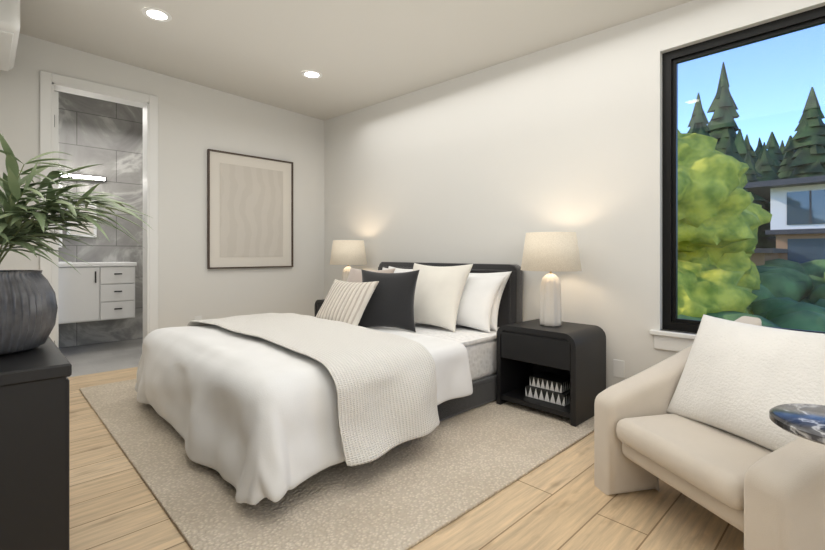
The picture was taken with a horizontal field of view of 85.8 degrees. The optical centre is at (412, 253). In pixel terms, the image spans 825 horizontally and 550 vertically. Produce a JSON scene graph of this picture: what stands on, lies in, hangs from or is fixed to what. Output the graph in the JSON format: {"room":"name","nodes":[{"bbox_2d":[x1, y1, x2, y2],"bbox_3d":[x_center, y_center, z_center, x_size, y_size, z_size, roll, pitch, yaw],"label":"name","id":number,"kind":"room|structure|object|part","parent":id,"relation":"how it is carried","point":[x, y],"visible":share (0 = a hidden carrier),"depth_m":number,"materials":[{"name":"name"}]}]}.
{"room":"bedroom","nodes":[
{"label":"bedroom","id":0,"kind":"room"},
{"bbox_2d":[54,90,142,347],"bbox_3d":[-3.885,-0.420,4.958,3.400,2.900,0.150,0,0,-44],"label":"wall","id":1,"kind":"structure","parent":0,"point":[107,136],"depth_m":5.17,"materials":[{"name":"grey tile"}]},
{"bbox_2d":[58,185,61,247],"bbox_3d":[-4.044,-0.410,4.670,0.570,0.680,0.038,0,0,-44],"label":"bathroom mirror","id":2,"kind":"object","parent":1,"relation":"attached to","point":[59,238],"visible":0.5,"depth_m":4.85,"materials":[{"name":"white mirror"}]},
{"bbox_2d":[67,203,96,236],"bbox_3d":[-3.716,-0.380,4.992,0.270,0.380,0.031,0,0,-44],"label":"picture","id":3,"kind":"object","parent":1,"relation":"attached to","point":[91,230],"depth_m":5.00,"materials":[{"name":"beige"}]},
{"bbox_3d":[-3.717,-0.380,4.994,0.270,0.380,0.028,0,0,-44],"label":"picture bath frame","id":4,"kind":"part","parent":3,"relation":"part of","materials":[{"name":"white"}]},
{"bbox_2d":[58,173,106,181],"bbox_3d":[-3.744,-0.860,4.936,0.570,0.050,0.073,0,0,-44],"label":"sconce","id":5,"kind":"object","parent":1,"relation":"attached to","point":[97,178],"visible":0.5,"depth_m":4.99,"materials":[{"name":"white metal"}]},
{"bbox_2d":[58,265,136,323],"bbox_3d":[-3.753,0.415,4.570,1.450,0.570,0.588,0,0,-44],"label":"bathroom vanity","id":6,"kind":"object","parent":1,"relation":"attached to","point":[98,291],"depth_m":4.62,"materials":[{"name":"white wood"}]},
{"bbox_3d":[-3.483,0.415,4.463,0.550,0.550,0.020,0,0,-44],"label":"door","id":7,"kind":"part","parent":6,"relation":"part of","materials":[{"name":"white wood"}]},
{"bbox_3d":[-3.293,0.240,4.613,0.012,0.120,0.012,0,0,-44],"label":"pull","id":8,"kind":"part","parent":6,"relation":"part of","materials":[{"name":"black metal"}]},
{"bbox_2d":[58,261,136,264],"bbox_3d":[-3.756,0.110,4.573,1.470,0.040,0.578,0,0,-44],"label":"countertop","id":9,"kind":"structure","parent":6,"relation":"on","point":[59,262],"depth_m":4.70,"materials":[{"name":"white stone"}]},
{"bbox_3d":[-3.166,0.228,4.769,0.310,0.177,0.020,0,0,-44],"label":"drawer","id":10,"kind":"part","parent":6,"relation":"part of","materials":[{"name":"white wood"}]},
{"bbox_3d":[-3.166,0.415,4.769,0.310,0.177,0.020,0,0,-44],"label":"drawer","id":11,"kind":"part","parent":6,"relation":"part of","materials":[{"name":"white wood"}]},
{"bbox_3d":[-3.166,0.602,4.769,0.310,0.177,0.020,0,0,-44],"label":"drawer","id":12,"kind":"part","parent":6,"relation":"part of","materials":[{"name":"white wood"}]},
{"bbox_2d":[0,33,323,328],"bbox_3d":[-2.271,-0.445,4.389,3.470,2.950,0.150,0,0,-44],"label":"wall","id":13,"kind":"structure","parent":0,"point":[196,122],"depth_m":4.39,"materials":[{"name":"white paint"}]},
{"bbox_2d":[52,82,53,341],"bbox_3d":[-2.990,-0.185,3.683,0.015,2.430,0.168,0,0,-44],"label":"door frame","id":14,"kind":"structure","parent":13,"relation":"in","point":[53,187],"depth_m":3.62,"materials":[{"name":"white wood"}]},
{"bbox_2d":[54,91,57,346],"bbox_3d":[-3.249,-0.181,4.011,0.068,2.398,0.735,0,0,-44],"label":"door leaf","id":15,"kind":"structure","parent":14,"relation":"attached to","point":[56,187],"depth_m":3.77,"materials":[{"name":"white wood"}]},
{"bbox_2d":[40,71,157,338],"bbox_3d":[-2.691,-0.223,3.867,0.850,2.505,0.018,0,0,-44],"label":"door frame","id":16,"kind":"structure","parent":13,"relation":"attached to","point":[153,212],"depth_m":4.02,"materials":[{"name":"white wood"}]},
{"bbox_2d":[54,83,148,107],"bbox_3d":[-2.743,-1.393,3.921,0.700,0.015,0.168,0,0,-44],"label":"door frame","id":17,"kind":"structure","parent":13,"relation":"in","point":[95,95],"depth_m":3.88,"materials":[{"name":"white wood"}]},
{"bbox_2d":[143,103,148,339],"bbox_3d":[-2.497,-0.185,4.159,0.015,2.430,0.168,0,0,-44],"label":"door frame","id":18,"kind":"structure","parent":13,"relation":"in","point":[146,220],"depth_m":4.11,"materials":[{"name":"white wood"}]},
{"bbox_2d":[207,149,292,268],"bbox_3d":[-1.720,-0.453,4.790,0.940,1.205,0.035,0,0,-44],"label":"framed artwork","id":19,"kind":"object","parent":13,"relation":"attached to","point":[249,211],"visible":0.96,"depth_m":4.75,"materials":[{"name":"beige paper"}]},
{"bbox_3d":[-2.053,-0.453,4.468,0.014,1.205,0.035,0,0,-44],"label":"frame","id":20,"kind":"part","parent":19,"relation":"part of","materials":[{"name":"brown wood"}]},
{"bbox_3d":[-1.720,-1.048,4.790,0.912,0.014,0.035,0,0,-44],"label":"frame","id":21,"kind":"part","parent":19,"relation":"part of","materials":[{"name":"brown wood"}]},
{"bbox_3d":[-1.720,0.143,4.790,0.912,0.014,0.035,0,0,-44],"label":"frame","id":22,"kind":"part","parent":19,"relation":"part of","materials":[{"name":"brown wood"}]},
{"bbox_3d":[-1.387,-0.453,5.112,0.014,1.205,0.035,0,0,-44],"label":"frame","id":23,"kind":"part","parent":19,"relation":"part of","materials":[{"name":"brown wood"}]},
{"bbox_2d":[19,0,692,120],"bbox_3d":[-0.045,-1.630,2.083,3.470,0.468,6.560,0,0,-44],"label":"ceiling","id":24,"kind":"structure","parent":0,"point":[358,54],"depth_m":3.33,"materials":[{"name":"white paint"}]},
{"bbox_2d":[142,7,171,21],"bbox_3d":[-1.778,-1.664,3.089,0.184,0.004,0.184,0,0,-44],"label":"recessed light","id":25,"kind":"object","parent":24,"relation":"in","point":[157,14],"visible":0.94,"depth_m":3.08,"materials":[{"name":"white"}]},
{"bbox_2d":[302,70,321,78],"bbox_3d":[-0.907,-1.618,4.005,0.184,0.004,0.184,0,0,-44],"label":"recessed light","id":26,"kind":"object","parent":24,"relation":"in","point":[310,74],"visible":0.96,"depth_m":4.00,"materials":[{"name":"white"}]},
{"bbox_2d":[59,338,743,549],"bbox_3d":[-0.785,1.080,2.432,4.050,0.100,8.090,0,0,-44],"label":"floor","id":27,"kind":"structure","parent":0,"point":[561,501],"depth_m":1.79,"materials":[{"name":"brown wood"}]},
{"bbox_2d":[0,337,71,549],"bbox_3d":[-1.309,0.640,1.357,0.312,0.780,1.230,0,0,-44],"label":"dresser","id":28,"kind":"object","parent":27,"relation":"on","point":[34,448],"visible":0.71,"depth_m":0.98,"materials":[{"name":"black wood"}]},
{"bbox_2d":[0,270,57,354],"bbox_3d":[-1.073,0.146,1.133,0.262,0.205,0.262,0,0,-44],"label":"vase","id":29,"kind":"object","parent":28,"relation":"on","point":[28,307],"visible":1,"depth_m":1.10,"materials":[{"name":"grey ceramic"}]},
{"bbox_2d":[0,133,151,271],"bbox_3d":[-0.990,-0.116,1.174,0.506,0.392,0.500,0,0,-44],"label":"plant","id":30,"kind":"object","parent":29,"relation":"in","point":[13,222],"visible":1,"depth_m":1.15,"materials":[{"name":"green plant"}]},
{"bbox_2d":[79,379,593,549],"bbox_3d":[-0.593,1.023,3.104,2.420,0.014,3.050,0,0,-44],"label":"rug","id":31,"kind":"object","parent":27,"relation":"on","point":[407,495],"visible":0.42,"depth_m":1.98,"materials":[{"name":"beige carpet"}]},
{"bbox_2d":[315,299,324,316],"bbox_3d":[-0.680,0.745,4.612,0.430,0.539,0.560,0,0,-44],"label":"nightstand","id":32,"kind":"object","parent":31,"relation":"on","point":[318,304],"visible":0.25,"depth_m":4.63,"materials":[{"name":"black wood"}]},
{"bbox_2d":[330,240,366,281],"bbox_3d":[-0.669,0.167,4.637,0.390,0.615,0.390,0,0,-44],"label":"lamp","id":33,"kind":"object","parent":32,"relation":"on","point":[348,252],"visible":0.65,"depth_m":4.49,"materials":[{"name":"beige fabric"}]},
{"bbox_3d":[-0.669,-0.016,4.637,0.390,0.250,0.390,0,0,-44],"label":"lamp shade","id":34,"kind":"part","parent":33,"relation":"part of","materials":[{"name":"fabric"}]},
{"bbox_2d":[135,262,522,504],"bbox_3d":[-0.487,0.544,3.152,2.281,0.940,2.182,0,0,-44],"label":"bed","id":35,"kind":"object","parent":31,"relation":"on","point":[364,366],"visible":1,"depth_m":2.30,"materials":[{"name":"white fabric"}]},
{"bbox_2d":[135,317,435,504],"bbox_3d":[-0.887,0.747,2.738,1.136,0.510,2.085,0,0,-44],"label":"duvet","id":36,"kind":"object","parent":35,"relation":"on","point":[267,416],"depth_m":2.05,"materials":[{"name":"white fabric"}]},
{"bbox_2d":[185,312,439,466],"bbox_3d":[-0.787,0.680,2.859,0.644,0.459,2.191,0,0,-44],"label":"blanket","id":37,"kind":"object","parent":35,"relation":"on","point":[379,388],"depth_m":2.17,"materials":[{"name":"white fabric"}]},
{"bbox_2d":[355,269,419,332],"bbox_3d":[-0.183,0.339,3.289,0.460,0.460,0.162,0,-15,14],"label":"pillow","id":38,"kind":"object","parent":35,"relation":"on","point":[391,304],"depth_m":3.22,"materials":[{"name":"fabric"}]},
{"bbox_3d":[0.251,0.547,3.954,0.105,0.934,1.620,0,0,-44],"label":"headboard","id":39,"kind":"part","parent":35,"relation":"part of","materials":[{"name":"black fabric"}]},
{"bbox_2d":[496,319,605,426],"bbox_3d":[0.918,0.745,2.958,0.430,0.539,0.560,0,0,-44],"label":"nightstand","id":40,"kind":"object","parent":31,"relation":"on","point":[574,352],"visible":0.94,"depth_m":2.81,"materials":[{"name":"black wood"}]},
{"bbox_3d":[0.769,0.606,2.814,0.012,0.174,0.488,0,0,-44],"label":"drawer","id":41,"kind":"part","parent":40,"relation":"part of","materials":[{"name":"black wood"}]},
{"bbox_2d":[525,371,569,405],"bbox_3d":[0.921,0.881,2.933,0.200,0.135,0.280,0,0,-44],"label":"decorative boxes","id":42,"kind":"object","parent":40,"relation":"in","point":[554,388],"visible":0.75,"depth_m":2.87},
{"bbox_2d":[521,232,581,326],"bbox_3d":[0.922,0.167,2.961,0.390,0.615,0.390,0,0,-44],"label":"lamp","id":43,"kind":"object","parent":40,"relation":"on","point":[551,252],"visible":1,"depth_m":2.84,"materials":[{"name":"white ceramic"}]},
{"bbox_3d":[0.922,-0.016,2.961,0.390,0.250,0.390,0,0,-44],"label":"lamp shade","id":44,"kind":"part","parent":43,"relation":"part of","materials":[{"name":"fabric"}]},
{"bbox_2d":[594,314,824,549],"bbox_3d":[1.299,0.651,1.685,0.820,0.759,0.840,0,0,-13],"label":"armchair","id":45,"kind":"object","parent":27,"relation":"on","point":[694,422],"visible":0.96,"depth_m":1.59,"materials":[{"name":"white fabric"}]},
{"bbox_3d":[1.219,0.665,2.028,0.820,0.730,0.135,0,0,-13],"label":"arm","id":46,"kind":"part","parent":45,"relation":"part of"},
{"bbox_2d":[616,408,824,509],"bbox_3d":[1.201,0.733,1.662,0.620,0.105,0.562,0,0,-13],"label":"seat cushion","id":47,"kind":"object","parent":45,"relation":"on","point":[714,461],"depth_m":1.58,"materials":[{"name":"beige fabric"}]},
{"bbox_2d":[666,314,824,475],"bbox_3d":[1.296,0.482,1.692,0.191,0.470,0.580,28,-8,-15],"label":"cushion","id":48,"kind":"object","parent":45,"relation":"on","point":[733,373],"depth_m":1.64,"materials":[{"name":"white fabric"}]},
{"bbox_3d":[1.378,0.665,1.341,0.820,0.730,0.135,0,0,-13],"label":"arm","id":49,"kind":"part","parent":45,"relation":"part of"},
{"bbox_2d":[769,403,824,444],"bbox_3d":[1.020,0.718,1.033,0.362,0.625,0.307,0,0,-44],"label":"side table","id":50,"kind":"object","parent":27,"relation":"on","point":[806,421],"visible":1,"depth_m":1.09,"materials":[{"name":"stone"}]},
{"bbox_2d":[324,0,824,388],"bbox_3d":[0.854,-0.445,3.542,0.150,2.950,5.410,0,0,-44],"label":"wall","id":51,"kind":"structure","parent":0,"point":[494,164],"depth_m":3.30,"materials":[{"name":"white paint"}]},
{"bbox_2d":[613,359,623,377],"bbox_3d":[1.353,0.752,2.913,0.006,0.115,0.070,0,0,-44],"label":"electrical outlet plate","id":52,"kind":"object","parent":51,"relation":"attached to","point":[618,368],"visible":1,"depth_m":2.91,"materials":[{"name":"white plastic"}]},
{"bbox_2d":[649,6,824,351],"bbox_3d":[2.128,-0.333,2.166,0.140,1.835,1.760,0,0,-44],"label":"window","id":53,"kind":"structure","parent":51,"relation":"in","point":[684,335],"depth_m":2.68,"materials":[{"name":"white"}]},
{"bbox_2d":[672,59,677,321],"bbox_3d":[1.626,-0.390,2.750,0.030,1.620,0.022,0,0,-44],"label":"bead","id":54,"kind":"object","parent":53,"relation":"attached to","point":[674,191],"visible":0.86,"depth_m":2.74,"materials":[{"name":"black metal"}]},
{"bbox_3d":[2.156,-1.225,2.194,0.060,0.050,1.560,0,0,-44],"label":"window frame","id":55,"kind":"part","parent":53,"relation":"part of","materials":[{"name":"black metal"}]},
{"bbox_2d":[676,318,824,333],"bbox_3d":[2.168,0.409,2.189,0.030,0.022,1.538,0,0,-44],"label":"bead","id":56,"kind":"object","parent":53,"relation":"attached to","point":[689,321],"visible":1,"depth_m":2.65,"materials":[{"name":"black metal"}]},
{"bbox_2d":[676,17,824,63],"bbox_3d":[2.168,-1.189,2.189,0.030,0.022,1.538,0,0,-44],"label":"bead","id":57,"kind":"object","parent":53,"relation":"attached to","point":[799,27],"visible":1,"depth_m":2.46,"materials":[{"name":"black metal"}]},
{"bbox_3d":[-1.187,-0.445,0.876,0.150,2.950,6.410,0,0,-44],"label":"wall","id":58,"kind":"structure","parent":0,"visible":0},
{"bbox_2d":[0,0,19,70],"bbox_3d":[-2.765,-1.476,2.856,0.330,0.308,0.850,0,0,-44],"label":"air conditioner","id":59,"kind":"object","parent":58,"relation":"attached to","point":[9,22],"visible":1,"depth_m":2.67,"materials":[{"name":"white plastic"}]},
{"label":"outside","id":60,"kind":"structure","parent":0,"visible":0},
{"bbox_2d":[678,62,824,331],"bbox_3d":[41.229,-8.115,60.666,136.400,23.420,110.000,0,0,-44],"label":"trees","id":61,"kind":"object","parent":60,"point":[742,178],"depth_m":16.55,"materials":[{"name":"green plant"}]}
]}

